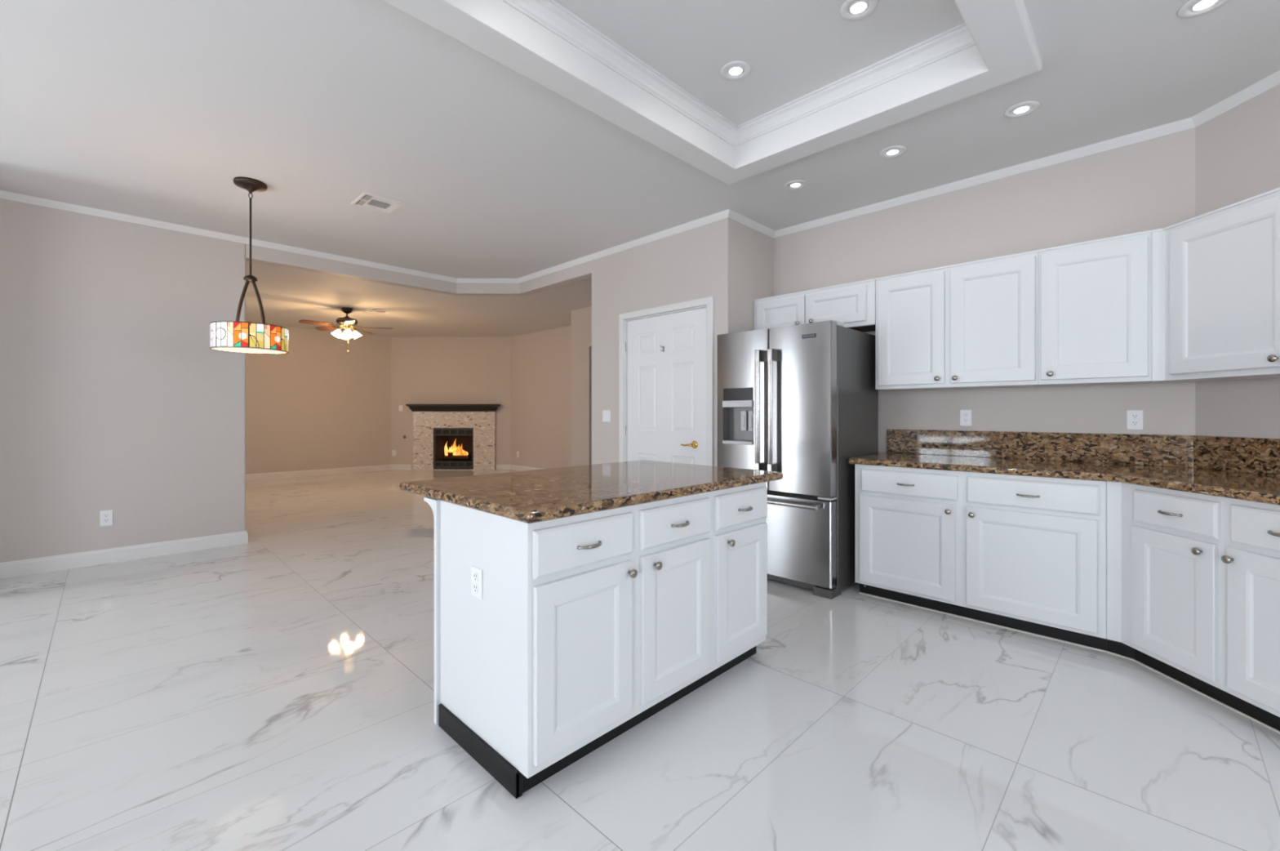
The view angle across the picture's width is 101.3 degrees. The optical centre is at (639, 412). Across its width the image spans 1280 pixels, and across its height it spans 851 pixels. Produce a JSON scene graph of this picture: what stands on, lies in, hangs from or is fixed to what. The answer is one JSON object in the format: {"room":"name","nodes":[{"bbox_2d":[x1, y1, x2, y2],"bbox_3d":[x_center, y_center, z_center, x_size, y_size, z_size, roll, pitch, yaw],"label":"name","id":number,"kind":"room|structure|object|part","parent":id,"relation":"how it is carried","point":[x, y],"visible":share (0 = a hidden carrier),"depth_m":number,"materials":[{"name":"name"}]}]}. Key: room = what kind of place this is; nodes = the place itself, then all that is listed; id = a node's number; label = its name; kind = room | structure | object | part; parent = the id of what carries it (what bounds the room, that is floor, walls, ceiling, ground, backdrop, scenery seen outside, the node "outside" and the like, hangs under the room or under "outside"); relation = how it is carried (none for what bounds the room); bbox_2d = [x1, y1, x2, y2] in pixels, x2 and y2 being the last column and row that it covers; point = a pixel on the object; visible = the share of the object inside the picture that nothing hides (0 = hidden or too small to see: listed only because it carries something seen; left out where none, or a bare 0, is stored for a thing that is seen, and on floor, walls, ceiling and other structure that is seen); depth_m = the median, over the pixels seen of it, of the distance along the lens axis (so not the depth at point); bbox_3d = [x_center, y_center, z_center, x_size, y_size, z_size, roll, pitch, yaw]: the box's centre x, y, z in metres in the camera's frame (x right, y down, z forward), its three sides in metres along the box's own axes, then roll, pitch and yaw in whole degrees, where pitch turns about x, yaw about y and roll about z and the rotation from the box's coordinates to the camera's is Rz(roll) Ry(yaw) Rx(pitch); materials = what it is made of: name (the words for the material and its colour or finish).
{"room":"kitchen","nodes":[
{"label":"kitchen","id":0,"kind":"room"},
{"bbox_2d":[0,198,245,562],"bbox_3d":[-5.219,-0.207,3.447,0.125,2.850,4.230,0,0,45],"label":"wall","id":1,"kind":"structure","parent":0,"point":[114,394],"depth_m":4.29,"materials":[{"name":"grey paint"}]},
{"bbox_2d":[99,509,112,526],"bbox_3d":[-4.330,0.852,4.255,0.009,0.125,0.074,0,0,45],"label":"power outlet","id":2,"kind":"object","parent":1,"relation":"attached to","point":[105,516],"visible":1,"depth_m":4.25,"materials":[{"name":"white plastic"}]},
{"bbox_2d":[0,529,248,578],"bbox_3d":[-4.611,1.161,4.065,0.155,0.115,2.525,0,0,45],"label":"baseboard","id":3,"kind":"structure","parent":1,"relation":"attached to","point":[55,562],"depth_m":4.29,"materials":[{"name":"white paint"}]},
{"bbox_2d":[245,325,391,474],"bbox_3d":[-7.487,-0.207,9.158,0.120,2.850,5.990,0,0,45],"label":"wall","id":4,"kind":"structure","parent":0,"point":[317,404],"depth_m":10.29,"materials":[{"name":"grey paint"}]},
{"bbox_2d":[245,464,411,480],"bbox_3d":[-7.178,1.161,9.155,0.324,0.115,6.179,0,0,45],"label":"baseboard","id":5,"kind":"structure","parent":4,"relation":"attached to","point":[383,467],"depth_m":10.33,"materials":[{"name":"white paint"}]},
{"bbox_2d":[245,244,591,295],"bbox_3d":[-2.195,-1.544,5.846,3.408,0.176,1.348,0,0,-10],"label":"wall header","id":6,"kind":"structure","parent":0,"point":[583,271],"depth_m":5.78,"materials":[{"name":"grey paint"}]},
{"bbox_2d":[0,70,1279,283],"bbox_3d":[-0.216,-1.608,3.821,8.659,0.048,3.865,0,0,22],"label":"trim","id":7,"kind":"structure","parent":6,"relation":"attached to","point":[1272,81],"depth_m":4.17,"materials":[{"name":"white paint"}]},
{"bbox_2d":[391,337,510,469],"bbox_3d":[-4.060,-0.207,11.310,2.566,2.850,0.120,0,0,0],"label":"wall","id":8,"kind":"structure","parent":0,"point":[424,370],"depth_m":11.25,"materials":[{"name":"grey paint"}]},
{"bbox_2d":[391,449,395,455],"bbox_3d":[-5.280,0.855,11.245,0.080,0.125,0.009,0,0,0],"label":"power outlet","id":9,"kind":"object","parent":8,"relation":"attached to","point":[393,451],"visible":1,"depth_m":11.24,"materials":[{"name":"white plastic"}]},
{"bbox_2d":[496,464,542,471],"bbox_3d":[-1.745,1.161,10.080,3.542,0.115,0.221,0,0,45],"label":"baseboard","id":10,"kind":"structure","parent":8,"relation":"attached to","point":[513,467],"depth_m":11.10,"materials":[{"name":"white paint"}]},
{"bbox_2d":[510,325,571,468],"bbox_3d":[-1.549,-0.207,10.127,3.328,2.850,0.120,0,0,45],"label":"wall","id":11,"kind":"structure","parent":0,"point":[540,362],"depth_m":10.45,"materials":[{"name":"grey paint"}]},
{"bbox_2d":[571,306,591,466],"bbox_3d":[0.154,-0.207,7.755,2.660,2.850,0.870,0,0,45],"label":"wall","id":12,"kind":"structure","parent":0,"point":[581,318],"depth_m":8.20,"materials":[{"name":"grey paint"}]},
{"bbox_2d":[0,469,1279,850],"bbox_3d":[-2.089,1.268,4.863,14.000,0.100,10.800,0,0,45],"label":"floor","id":13,"kind":"structure","parent":0,"point":[274,691],"depth_m":2.01,"materials":[{"name":"tile"}]},
{"bbox_2d":[405,404,500,470],"bbox_3d":[-3.970,0.514,11.377,1.960,1.407,0.585,0,0,0],"label":"fireplace","id":14,"kind":"object","parent":13,"relation":"on","point":[446,437],"visible":1,"depth_m":11.20,"materials":[{"name":"stone"}]},
{"bbox_3d":[-3.987,0.768,11.233,0.858,0.900,0.026,0,0,0],"label":"insert frame","id":15,"kind":"part","parent":14,"relation":"part of","materials":[{"name":"black metal"}]},
{"bbox_2d":[423,481,767,798],"bbox_3d":[-0.104,0.780,2.362,0.782,0.876,1.414,0,0,45],"label":"kitchen island","id":16,"kind":"object","parent":13,"relation":"on","point":[584,628],"visible":0.98,"depth_m":1.88,"materials":[{"name":"white paint"}]},
{"bbox_3d":[-0.341,0.780,2.595,0.118,0.876,1.414,0,0,45],"label":"panel","id":17,"kind":"part","parent":16,"relation":"part of","materials":[{"name":"white paint"}]},
{"bbox_2d":[471,565,482,599],"bbox_3d":[-0.576,0.597,1.847,0.074,0.105,0.009,0,0,45],"label":"power outlet","id":18,"kind":"object","parent":16,"relation":"attached to","point":[476,572],"visible":1,"depth_m":1.84,"materials":[{"name":"white plastic"}]},
{"bbox_2d":[473,572,478,582],"bbox_3d":[-0.578,0.577,1.845,0.033,0.033,0.003,0,0,45],"label":"socket","id":19,"kind":"object","parent":18,"relation":"attached to","point":[475,574],"depth_m":1.84,"materials":[{"name":"white plastic"}]},
{"bbox_2d":[473,583,478,593],"bbox_3d":[-0.578,0.617,1.845,0.033,0.033,0.003,0,0,45],"label":"socket","id":20,"kind":"object","parent":18,"relation":"attached to","point":[475,585],"depth_m":1.84,"materials":[{"name":"white plastic"}]},
{"bbox_3d":[-0.182,0.821,1.786,0.020,0.556,0.421,0,0,45],"label":"door","id":21,"kind":"part","parent":16,"relation":"part of","materials":[{"name":"white paint"}]},
{"bbox_3d":[-0.180,0.444,1.788,0.020,0.152,0.433,0,0,45],"label":"drawer","id":22,"kind":"part","parent":16,"relation":"part of","materials":[{"name":"white paint"}]},
{"bbox_3d":[-0.161,0.448,1.770,0.033,0.014,0.106,0,0,45],"label":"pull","id":23,"kind":"part","parent":16,"relation":"part of","materials":[{"name":"silver metal"}]},
{"bbox_2d":[400,459,782,523],"bbox_3d":[-0.161,0.323,2.507,1.014,0.039,1.548,0,0,45],"label":"island countertop","id":24,"kind":"structure","parent":16,"relation":"on","point":[535,495],"depth_m":2.20,"materials":[{"name":"brown stone"}]},
{"bbox_3d":[-0.028,0.582,1.907,0.031,0.033,0.033,0,0,45],"label":"knob","id":25,"kind":"part","parent":16,"relation":"part of","materials":[{"name":"silver metal"}]},
{"bbox_3d":[0.067,0.582,2.003,0.031,0.033,0.033,0,0,45],"label":"knob","id":26,"kind":"part","parent":16,"relation":"part of","materials":[{"name":"silver metal"}]},
{"bbox_3d":[0.153,0.444,2.127,0.020,0.152,0.432,0,0,45],"label":"drawer","id":27,"kind":"part","parent":16,"relation":"part of","materials":[{"name":"white paint"}]},
{"bbox_3d":[0.151,0.821,2.124,0.020,0.556,0.420,0,0,45],"label":"door","id":28,"kind":"part","parent":16,"relation":"part of","materials":[{"name":"white paint"}]},
{"bbox_3d":[0.172,0.448,2.108,0.033,0.014,0.106,0,0,45],"label":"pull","id":29,"kind":"part","parent":16,"relation":"part of","materials":[{"name":"silver metal"}]},
{"bbox_3d":[0.409,0.582,2.350,0.031,0.033,0.033,0,0,45],"label":"knob","id":30,"kind":"part","parent":16,"relation":"part of","materials":[{"name":"silver metal"}]},
{"bbox_3d":[0.482,0.444,2.461,0.020,0.152,0.421,0,0,45],"label":"drawer","id":31,"kind":"part","parent":16,"relation":"part of","materials":[{"name":"white paint"}]},
{"bbox_3d":[0.480,0.821,2.459,0.020,0.556,0.409,0,0,45],"label":"door","id":32,"kind":"part","parent":16,"relation":"part of","materials":[{"name":"white paint"}]},
{"bbox_3d":[0.501,0.448,2.443,0.033,0.014,0.106,0,0,45],"label":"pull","id":33,"kind":"part","parent":16,"relation":"part of","materials":[{"name":"silver metal"}]},
{"bbox_2d":[716,319,877,599],"bbox_3d":[1.173,0.302,3.995,0.919,1.832,0.884,0,0,45],"label":"refrigerator","id":34,"kind":"object","parent":13,"relation":"on","point":[798,402],"visible":0.78,"depth_m":3.63,"materials":[{"name":"grey metal"}]},
{"bbox_3d":[0.781,-0.027,3.932,0.448,1.154,0.084,0,0,45],"label":"door","id":35,"kind":"part","parent":34,"relation":"part of","materials":[{"name":"silver metal"}]},
{"bbox_3d":[0.853,-0.004,3.751,0.040,0.893,0.088,0,0,45],"label":"handle","id":36,"kind":"part","parent":34,"relation":"part of","materials":[{"name":"silver metal"}]},
{"bbox_3d":[0.925,-0.004,3.681,0.040,0.893,0.088,0,0,45],"label":"handle","id":37,"kind":"part","parent":34,"relation":"part of","materials":[{"name":"silver metal"}]},
{"bbox_3d":[0.894,0.620,3.716,0.776,0.032,0.076,0,0,45],"label":"handle","id":38,"kind":"part","parent":34,"relation":"part of","materials":[{"name":"silver metal"}]},
{"bbox_3d":[0.947,0.864,3.767,0.917,0.564,0.086,0,0,45],"label":"freezer drawer","id":39,"kind":"part","parent":34,"relation":"part of","materials":[{"name":"silver metal"}]},
{"bbox_3d":[1.110,-0.027,3.608,0.463,1.154,0.084,0,0,45],"label":"door","id":40,"kind":"part","parent":34,"relation":"part of","materials":[{"name":"silver metal"}]},
{"bbox_2d":[854,463,1106,652],"bbox_3d":[2.123,0.780,3.313,1.265,0.876,0.753,0,0,45],"label":"base cabinet","id":41,"kind":"object","parent":13,"relation":"on","point":[1028,554],"visible":0.98,"depth_m":2.98,"materials":[{"name":"white paint"}]},
{"bbox_3d":[1.651,0.448,3.272,0.106,0.014,0.033,0,0,45],"label":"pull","id":42,"kind":"part","parent":41,"relation":"part of","materials":[{"name":"silver metal"}]},
{"bbox_3d":[1.664,0.829,3.297,0.562,0.572,0.020,0,0,45],"label":"door","id":43,"kind":"part","parent":41,"relation":"part of","materials":[{"name":"white paint"}]},
{"bbox_3d":[1.669,0.444,3.291,0.564,0.152,0.020,0,0,45],"label":"drawer","id":44,"kind":"part","parent":41,"relation":"part of","materials":[{"name":"white paint"}]},
{"bbox_3d":[1.824,0.584,3.104,0.033,0.033,0.031,0,0,45],"label":"knob","id":45,"kind":"part","parent":41,"relation":"part of","materials":[{"name":"silver metal"}]},
{"bbox_3d":[1.910,0.586,3.019,0.033,0.033,0.031,0,0,45],"label":"knob","id":46,"kind":"part","parent":41,"relation":"part of","materials":[{"name":"silver metal"}]},
{"bbox_3d":[2.095,0.448,2.836,0.106,0.014,0.033,0,0,45],"label":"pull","id":47,"kind":"part","parent":41,"relation":"part of","materials":[{"name":"silver metal"}]},
{"bbox_3d":[2.110,0.829,2.857,0.577,0.572,0.020,0,0,45],"label":"door","id":48,"kind":"part","parent":41,"relation":"part of","materials":[{"name":"white paint"}]},
{"bbox_3d":[2.113,0.444,2.855,0.585,0.152,0.020,0,0,45],"label":"drawer","id":49,"kind":"part","parent":41,"relation":"part of","materials":[{"name":"white paint"}]},
{"bbox_2d":[848,428,1279,505],"bbox_3d":[2.440,0.233,2.832,1.206,0.218,2.654,0,0,-27],"label":"countertop","id":50,"kind":"structure","parent":41,"relation":"on","point":[1241,468],"depth_m":3.01,"materials":[{"name":"brown stone"}]},
{"bbox_2d":[1106,481,1279,733],"bbox_3d":[2.708,0.780,2.410,0.745,0.876,1.456,0,0,0],"label":"base cabinet","id":51,"kind":"object","parent":13,"relation":"on","point":[1193,579],"visible":0.98,"depth_m":2.23,"materials":[{"name":"white paint"}]},
{"bbox_3d":[2.352,0.448,2.342,0.033,0.014,0.106,0,0,0],"label":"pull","id":52,"kind":"part","parent":51,"relation":"part of","materials":[{"name":"silver metal"}]},
{"bbox_3d":[2.378,0.827,2.348,0.020,0.567,0.363,0,0,0],"label":"door","id":53,"kind":"part","parent":51,"relation":"part of","materials":[{"name":"white paint"}]},
{"bbox_3d":[2.378,0.444,2.342,0.020,0.152,0.366,0,0,0],"label":"drawer","id":54,"kind":"part","parent":51,"relation":"part of","materials":[{"name":"white paint"}]},
{"bbox_3d":[2.354,0.584,2.215,0.031,0.033,0.033,0,0,0],"label":"knob","id":55,"kind":"part","parent":51,"relation":"part of","materials":[{"name":"silver metal"}]},
{"bbox_3d":[2.355,0.586,2.100,0.031,0.033,0.033,0,0,0],"label":"knob","id":56,"kind":"part","parent":51,"relation":"part of","materials":[{"name":"silver metal"}]},
{"bbox_3d":[2.381,0.827,1.935,0.020,0.567,0.370,0,0,0],"label":"door","id":57,"kind":"part","parent":51,"relation":"part of","materials":[{"name":"white paint"}]},
{"bbox_3d":[2.382,0.444,1.926,0.020,0.152,0.373,0,0,0],"label":"drawer","id":58,"kind":"part","parent":51,"relation":"part of","materials":[{"name":"white paint"}]},
{"bbox_3d":[2.355,0.448,1.926,0.033,0.014,0.106,0,0,0],"label":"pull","id":59,"kind":"part","parent":51,"relation":"part of","materials":[{"name":"silver metal"}]},
{"bbox_2d":[0,0,1279,337],"bbox_3d":[-2.089,-1.772,4.863,14.000,0.280,10.800,0,0,45],"label":"ceiling","id":60,"kind":"structure","parent":0,"point":[153,109],"depth_m":2.95,"materials":[{"name":"white paint"}]},
{"bbox_2d":[209,176,288,354],"bbox_3d":[-2.762,-1.034,3.719,0.448,1.196,0.448,0,0,45],"label":"pendant lamp","id":61,"kind":"object","parent":60,"relation":"hanging from","point":[232,336],"visible":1,"depth_m":3.62,"materials":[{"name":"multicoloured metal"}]},
{"bbox_3d":[-2.817,-0.763,3.719,0.092,0.362,0.022,0,0,0],"label":"arm","id":62,"kind":"part","parent":61,"relation":"part of","materials":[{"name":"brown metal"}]},
{"bbox_3d":[-2.762,-0.526,3.719,0.444,0.168,0.444,0,0,45],"label":"lamp shade","id":63,"kind":"part","parent":61,"relation":"part of","materials":[{"name":"multicoloured glass"}]},
{"bbox_2d":[212,346,286,353],"bbox_3d":[-2.762,-0.441,3.719,0.432,0.010,0.432,0,0,45],"label":"diffuser","id":64,"kind":"object","parent":61,"relation":"attached to","point":[232,349],"depth_m":3.68,"materials":[{"name":"beige glass"}]},
{"bbox_3d":[-2.762,-1.248,3.719,0.013,0.552,0.013,0,0,45],"label":"rod","id":65,"kind":"part","parent":61,"relation":"part of","materials":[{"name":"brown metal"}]},
{"bbox_3d":[-2.707,-0.763,3.719,0.092,0.362,0.022,0,0,0],"label":"arm","id":66,"kind":"part","parent":61,"relation":"part of","materials":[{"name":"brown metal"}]},
{"bbox_2d":[298,307,392,353],"bbox_3d":[-4.566,-1.277,8.235,1.266,0.710,1.230,0,0,0],"label":"ceiling fan","id":67,"kind":"object","parent":60,"relation":"hanging from","point":[346,322],"visible":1,"depth_m":8.13,"materials":[{"name":"brown wood"}]},
{"bbox_3d":[-4.847,-1.347,7.856,0.138,0.036,0.460,0,0,39],"label":"blade","id":68,"kind":"part","parent":67,"relation":"part of","materials":[{"name":"brown wood"}]},
{"bbox_3d":[-4.977,-1.347,8.344,0.460,0.036,0.138,0,0,21],"label":"blade","id":69,"kind":"part","parent":67,"relation":"part of","materials":[{"name":"brown wood"}]},
{"bbox_3d":[-4.696,-1.227,8.088,0.131,0.141,0.131,0,0,3],"label":"lamp shade","id":70,"kind":"part","parent":67,"relation":"part of","materials":[{"name":"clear glass"}]},
{"bbox_3d":[-4.678,-1.227,8.310,0.131,0.141,0.131,0,0,3],"label":"lamp shade","id":71,"kind":"part","parent":67,"relation":"part of","materials":[{"name":"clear glass"}]},
{"bbox_3d":[-4.476,-1.227,8.069,0.131,0.141,0.131,0,0,7],"label":"lamp shade","id":72,"kind":"part","parent":67,"relation":"part of","materials":[{"name":"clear glass"}]},
{"bbox_3d":[-4.342,-1.347,7.829,0.138,0.036,0.460,0,0,-33],"label":"blade","id":73,"kind":"part","parent":67,"relation":"part of","materials":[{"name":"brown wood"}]},
{"bbox_3d":[-4.456,-1.227,8.292,0.131,0.141,0.131,0,0,3],"label":"lamp shade","id":74,"kind":"part","parent":67,"relation":"part of","materials":[{"name":"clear glass"}]},
{"bbox_3d":[-4.161,-1.347,8.301,0.460,0.036,0.138,0,0,-15],"label":"blade","id":75,"kind":"part","parent":67,"relation":"part of","materials":[{"name":"brown wood"}]},
{"bbox_2d":[351,191,405,214],"bbox_3d":[-2.039,-1.625,4.084,0.300,0.015,0.300,0,0,45],"label":"ceiling vent","id":76,"kind":"object","parent":60,"relation":"in","point":[366,200],"visible":1,"depth_m":4.07,"materials":[{"name":"white metal"}]},
{"bbox_2d":[366,308,392,313],"bbox_3d":[-4.168,-1.625,8.396,0.300,0.015,0.300,0,0,45],"label":"ceiling vent","id":77,"kind":"object","parent":60,"relation":"in","point":[374,310],"visible":1,"depth_m":8.37,"materials":[{"name":"white metal"}]},
{"bbox_2d":[382,0,1042,184],"bbox_3d":[0.006,-1.607,1.788,1.750,0.051,3.516,0,0,45],"label":"trim","id":78,"kind":"structure","parent":60,"relation":"attached to","point":[1002,31],"depth_m":2.50,"materials":[{"name":"white paint"}]},
{"bbox_2d":[466,0,983,160],"bbox_3d":[0.005,-1.722,1.791,1.405,0.179,3.160,0,0,45],"label":"trim","id":79,"kind":"structure","parent":60,"relation":"attached to","point":[547,23],"depth_m":2.71,"materials":[{"name":"white paint"}]},
{"bbox_2d":[720,60,750,79],"bbox_3d":[0.505,-1.808,2.772,0.156,0.009,0.156,0,0,45],"label":"recessed light","id":80,"kind":"object","parent":60,"relation":"in","point":[737,69],"visible":1,"depth_m":2.77,"materials":[{"name":"white plastic"}]},
{"bbox_2d":[784,179,807,189],"bbox_3d":[1.111,-1.627,3.744,0.156,0.009,0.156,0,0,45],"label":"recessed light","id":81,"kind":"object","parent":60,"relation":"in","point":[797,184],"visible":1,"depth_m":3.74,"materials":[{"name":"white paint"}]},
{"bbox_2d":[840,0,877,20],"bbox_3d":[0.974,-1.808,2.338,0.156,0.009,0.156,0,0,45],"label":"recessed light","id":82,"kind":"object","parent":60,"relation":"in","point":[851,10],"visible":1,"depth_m":2.35,"materials":[{"name":"white plastic"}]},
{"bbox_2d":[879,145,906,158],"bbox_3d":[1.577,-1.627,3.272,0.156,0.009,0.156,0,0,45],"label":"recessed light","id":83,"kind":"object","parent":60,"relation":"in","point":[894,151],"visible":1,"depth_m":3.27,"materials":[{"name":"white plastic"}]},
{"bbox_2d":[1004,100,1039,117],"bbox_3d":[2.047,-1.627,2.814,0.156,0.009,0.156,0,0,45],"label":"recessed light","id":84,"kind":"object","parent":60,"relation":"in","point":[1022,108],"visible":1,"depth_m":2.81,"materials":[{"name":"white plastic"}]},
{"bbox_2d":[1177,0,1228,17],"bbox_3d":[2.247,-1.627,2.085,0.156,0.009,0.156,0,0,45],"label":"recessed light","id":85,"kind":"object","parent":60,"relation":"in","point":[1192,8],"visible":1,"depth_m":2.10,"materials":[{"name":"white plastic"}]},
{"bbox_2d":[591,217,736,466],"bbox_3d":[0.147,-0.207,4.892,1.706,2.850,0.120,0,0,45],"label":"wall","id":86,"kind":"structure","parent":0,"point":[699,262],"depth_m":4.88,"materials":[{"name":"grey paint"}]},
{"bbox_2d":[602,409,610,422],"bbox_3d":[-0.337,0.031,5.278,0.118,0.117,0.010,0,0,45],"label":"light switch","id":87,"kind":"object","parent":86,"relation":"attached to","point":[606,413],"visible":1,"depth_m":5.27,"materials":[{"name":"white plastic"}]},
{"bbox_2d":[618,296,713,466],"bbox_3d":[0.220,0.126,4.758,1.131,2.185,0.110,0,0,45],"label":"door","id":88,"kind":"structure","parent":86,"relation":"in","point":[666,359],"depth_m":4.73,"materials":[{"name":"white paint"}]},
{"bbox_3d":[0.421,0.273,4.526,0.151,0.068,0.062,0,0,45],"label":"lever","id":89,"kind":"part","parent":88,"relation":"part of","materials":[{"name":"gold metal"}]},
{"bbox_2d":[736,221,773,332],"bbox_3d":[1.003,-0.207,4.631,0.120,2.850,0.707,0,0,45],"label":"wall","id":90,"kind":"structure","parent":0,"point":[754,248],"depth_m":4.50,"materials":[{"name":"grey paint"}]},
{"bbox_2d":[773,127,1195,467],"bbox_3d":[2.206,-0.207,3.858,2.679,2.850,0.120,0,0,45],"label":"wall","id":91,"kind":"structure","parent":0,"point":[1149,184],"depth_m":3.46,"materials":[{"name":"grey paint"}]},
{"bbox_2d":[753,278,875,332],"bbox_3d":[1.440,-0.809,4.260,1.016,0.332,0.373,0,0,45],"label":"upper cabinet","id":92,"kind":"object","parent":91,"relation":"attached to","point":[853,304],"visible":0.83,"depth_m":4.07,"materials":[{"name":"white paint"}]},
{"bbox_3d":[1.159,-0.808,4.332,0.434,0.261,0.020,0,0,45],"label":"door","id":93,"kind":"part","parent":92,"relation":"part of","materials":[{"name":"white paint"}]},
{"bbox_3d":[1.450,-0.969,4.271,1.016,0.012,0.318,0,0,45],"label":"rail","id":94,"kind":"part","parent":92,"relation":"part of","materials":[{"name":"white paint"}]},
{"bbox_3d":[1.490,-0.808,4.005,0.469,0.261,0.020,0,0,45],"label":"door","id":95,"kind":"part","parent":92,"relation":"part of","materials":[{"name":"white paint"}]},
{"bbox_2d":[875,249,1044,391],"bbox_3d":[2.141,-0.573,3.569,0.948,0.805,0.373,0,0,45],"label":"upper cabinet","id":96,"kind":"object","parent":91,"relation":"attached to","point":[972,324],"visible":0.97,"depth_m":3.40,"materials":[{"name":"white paint"}]},
{"bbox_3d":[1.869,-0.568,3.632,0.428,0.744,0.020,0,0,45],"label":"door","id":97,"kind":"part","parent":96,"relation":"part of","materials":[{"name":"white paint"}]},
{"bbox_3d":[1.977,-0.230,3.491,0.033,0.033,0.031,0,0,45],"label":"knob","id":98,"kind":"part","parent":96,"relation":"part of","materials":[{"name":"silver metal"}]},
{"bbox_3d":[2.052,-0.228,3.417,0.033,0.033,0.031,0,0,45],"label":"knob","id":99,"kind":"part","parent":96,"relation":"part of","materials":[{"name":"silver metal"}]},
{"bbox_3d":[2.152,-0.969,3.580,0.948,0.012,0.318,0,0,45],"label":"rail","id":100,"kind":"part","parent":96,"relation":"part of","materials":[{"name":"white paint"}]},
{"bbox_3d":[2.207,-0.568,3.299,0.451,0.744,0.020,0,0,45],"label":"door","id":101,"kind":"part","parent":96,"relation":"part of","materials":[{"name":"white paint"}]},
{"bbox_2d":[960,409,971,426],"bbox_3d":[2.289,0.035,3.686,0.072,0.115,0.009,0,0,45],"label":"power outlet","id":102,"kind":"object","parent":91,"relation":"attached to","point":[965,415],"visible":1,"depth_m":3.68,"materials":[{"name":"white plastic"}]},
{"bbox_2d":[1038,230,1151,386],"bbox_3d":[2.652,-0.573,3.066,0.486,0.805,0.373,0,0,45],"label":"upper cabinet","id":103,"kind":"object","parent":91,"relation":"attached to","point":[1095,296],"visible":1,"depth_m":2.94,"materials":[{"name":"white paint"}]},
{"bbox_3d":[2.402,-0.230,3.072,0.033,0.033,0.031,0,0,45],"label":"knob","id":104,"kind":"part","parent":103,"relation":"part of","materials":[{"name":"silver metal"}]},
{"bbox_3d":[2.663,-0.969,3.077,0.486,0.012,0.318,0,0,45],"label":"rail","id":105,"kind":"part","parent":103,"relation":"part of","materials":[{"name":"white paint"}]},
{"bbox_2d":[1126,409,1143,429],"bbox_3d":[2.905,0.041,3.079,0.072,0.115,0.009,0,0,45],"label":"power outlet","id":106,"kind":"object","parent":91,"relation":"attached to","point":[1135,418],"visible":1,"depth_m":3.08,"materials":[{"name":"white plastic"}]},
{"bbox_2d":[1131,413,1138,419],"bbox_3d":[2.903,0.021,3.076,0.033,0.033,0.003,0,0,45],"label":"socket","id":107,"kind":"object","parent":106,"relation":"attached to","point":[1134,416],"depth_m":3.07,"materials":[{"name":"white plastic"}]},
{"bbox_2d":[1131,420,1138,426],"bbox_3d":[2.903,0.061,3.076,0.033,0.033,0.003,0,0,45],"label":"socket","id":108,"kind":"object","parent":106,"relation":"attached to","point":[1134,423],"depth_m":3.07,"materials":[{"name":"white plastic"}]},
{"bbox_2d":[1195,84,1279,438],"bbox_3d":[3.152,-0.207,1.713,0.120,2.850,2.538,0,0,0],"label":"wall","id":109,"kind":"structure","parent":0,"point":[1237,150],"depth_m":2.70,"materials":[{"name":"grey paint"}]},
{"bbox_2d":[1151,186,1279,383],"bbox_3d":[2.898,-0.573,2.585,0.363,0.805,0.882,0,0,0],"label":"upper cabinet","id":110,"kind":"object","parent":109,"relation":"attached to","point":[1215,273],"visible":1,"depth_m":2.50,"materials":[{"name":"white paint"}]},
{"bbox_3d":[2.896,-0.969,2.580,0.336,0.012,0.872,0,0,0],"label":"rail","id":111,"kind":"part","parent":110,"relation":"part of","materials":[{"name":"white paint"}]},
{"bbox_3d":[2.735,-0.236,2.263,0.031,0.033,0.033,0,0,0],"label":"knob","id":112,"kind":"part","parent":110,"relation":"part of","materials":[{"name":"silver metal"}]}
]}

